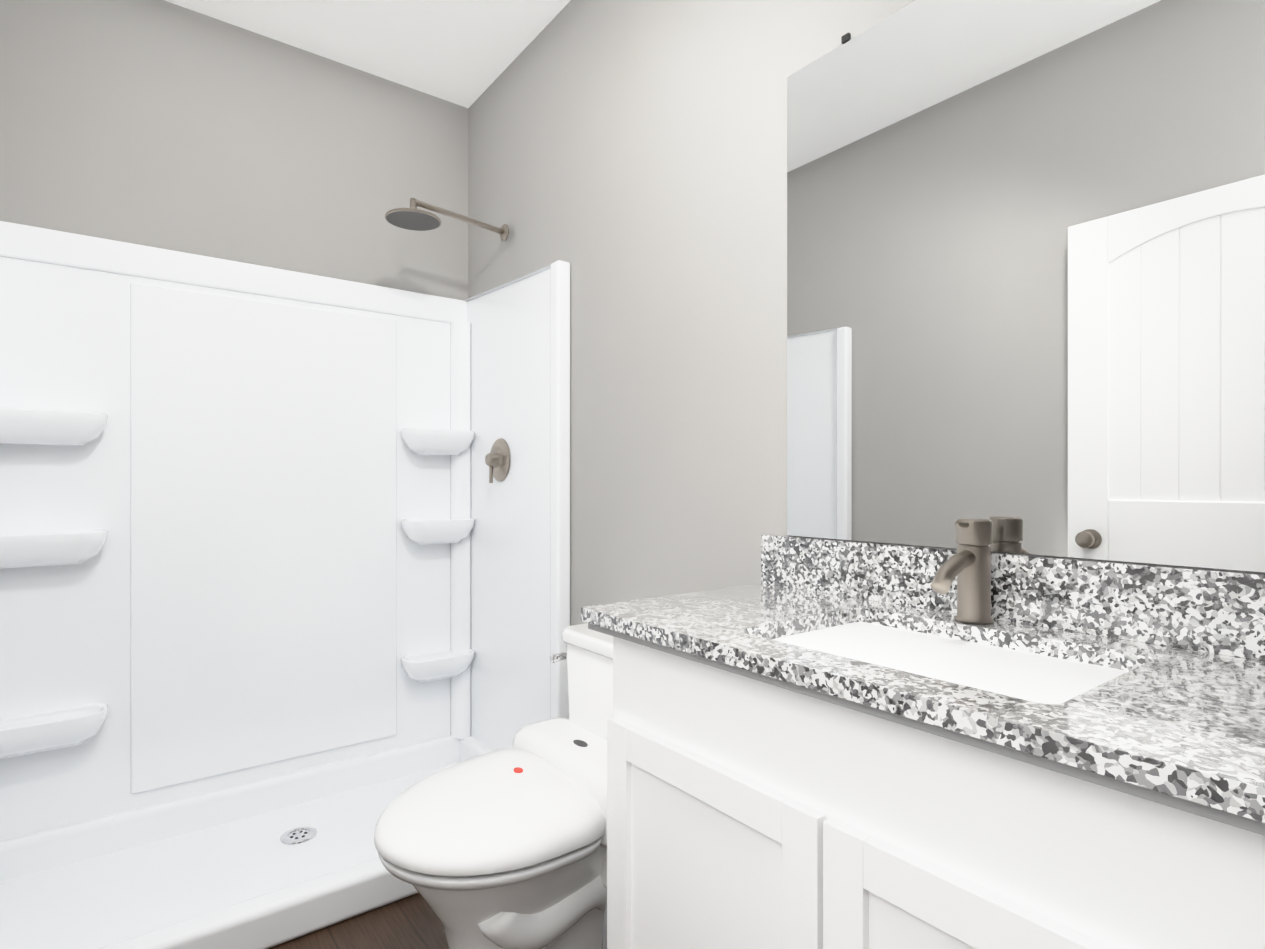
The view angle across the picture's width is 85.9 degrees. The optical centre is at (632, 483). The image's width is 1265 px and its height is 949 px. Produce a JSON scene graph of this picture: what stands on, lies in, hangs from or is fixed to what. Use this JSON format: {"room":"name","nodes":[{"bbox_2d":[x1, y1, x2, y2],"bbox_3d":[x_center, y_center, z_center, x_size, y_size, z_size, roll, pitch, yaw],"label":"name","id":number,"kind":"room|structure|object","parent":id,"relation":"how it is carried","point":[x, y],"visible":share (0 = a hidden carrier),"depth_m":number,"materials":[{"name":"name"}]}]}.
{"room":"bathroom","nodes":[
{"label":"bathroom","id":0,"kind":"room"},
{"bbox_2d":[0,0,467,299],"bbox_3d":[-1.314,-0.191,2.392,1.720,2.920,0.100,0,0,-37],"label":"wall","id":1,"kind":"structure","parent":0,"point":[162,124],"depth_m":2.28,"materials":[{"name":"paint"}]},
{"bbox_2d":[269,893,447,948],"bbox_3d":[-0.373,1.220,1.161,1.520,0.100,3.000,0,0,-37],"label":"floor","id":2,"kind":"structure","parent":0,"point":[412,922],"depth_m":1.77,"materials":[{"name":"brown wood"}]},
{"bbox_2d":[0,221,569,948],"bbox_3d":[-1.040,0.213,2.034,1.516,1.914,0.798,0,0,-37],"label":"shower surround","id":3,"kind":"object","parent":2,"relation":"on","point":[284,591],"visible":0.79,"depth_m":2.22,"materials":[{"name":"white plastic"}]},
{"bbox_2d":[485,438,509,482],"bbox_3d":[-0.511,-0.084,2.509,0.053,0.167,0.160,0,0,-37],"label":"shower fixture","id":4,"kind":"object","parent":3,"relation":"attached to","point":[497,457],"depth_m":2.49,"materials":[{"name":"silver metal"}]},
{"bbox_2d":[374,623,612,948],"bbox_3d":[-0.186,0.782,1.551,0.746,0.776,0.574,0,0,-37],"label":"toilet","id":5,"kind":"object","parent":2,"relation":"on","point":[503,848],"visible":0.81,"depth_m":1.42,"materials":[{"name":"white ceramic"}]},
{"bbox_2d":[581,534,1264,948],"bbox_3d":[0.402,0.643,0.986,0.498,1.055,0.980,0,0,-37],"label":"bathroom vanity","id":6,"kind":"object","parent":2,"relation":"on","point":[825,744],"visible":1,"depth_m":0.86,"materials":[{"name":"white paint"}]},
{"bbox_2d":[930,518,993,623],"bbox_3d":[0.517,0.140,1.073,0.146,0.164,0.057,0,0,-37],"label":"faucet","id":7,"kind":"object","parent":6,"relation":"on","point":[968,564],"visible":1,"depth_m":1.08,"materials":[{"name":"silver metal"}]},
{"bbox_2d":[164,0,570,107],"bbox_3d":[-0.373,-1.600,1.160,1.520,0.100,3.000,0,0,-37],"label":"ceiling","id":8,"kind":"structure","parent":0,"point":[465,53],"depth_m":2.33,"materials":[{"name":"paint"}]},
{"bbox_2d":[468,0,1264,625],"bbox_3d":[0.271,-0.190,1.653,0.100,2.920,3.000,0,0,-37],"label":"wall","id":9,"kind":"structure","parent":0,"point":[628,160],"depth_m":1.82,"materials":[{"name":"paint"}]},
{"bbox_2d":[385,198,508,240],"bbox_3d":[-0.637,-0.919,2.362,0.430,0.077,0.180,0,0,-37],"label":"shower fixture","id":10,"kind":"object","parent":9,"relation":"attached to","point":[411,218],"depth_m":2.30,"materials":[{"name":"silver metal"}]},
{"bbox_2d":[787,0,1264,571],"bbox_3d":[0.609,-0.391,1.118,0.008,1.007,0.899,0,0,-37],"label":"mirror","id":11,"kind":"object","parent":9,"relation":"attached to","point":[1025,276],"visible":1,"depth_m":1.08,"materials":[{"name":"clear glass"}]}
]}

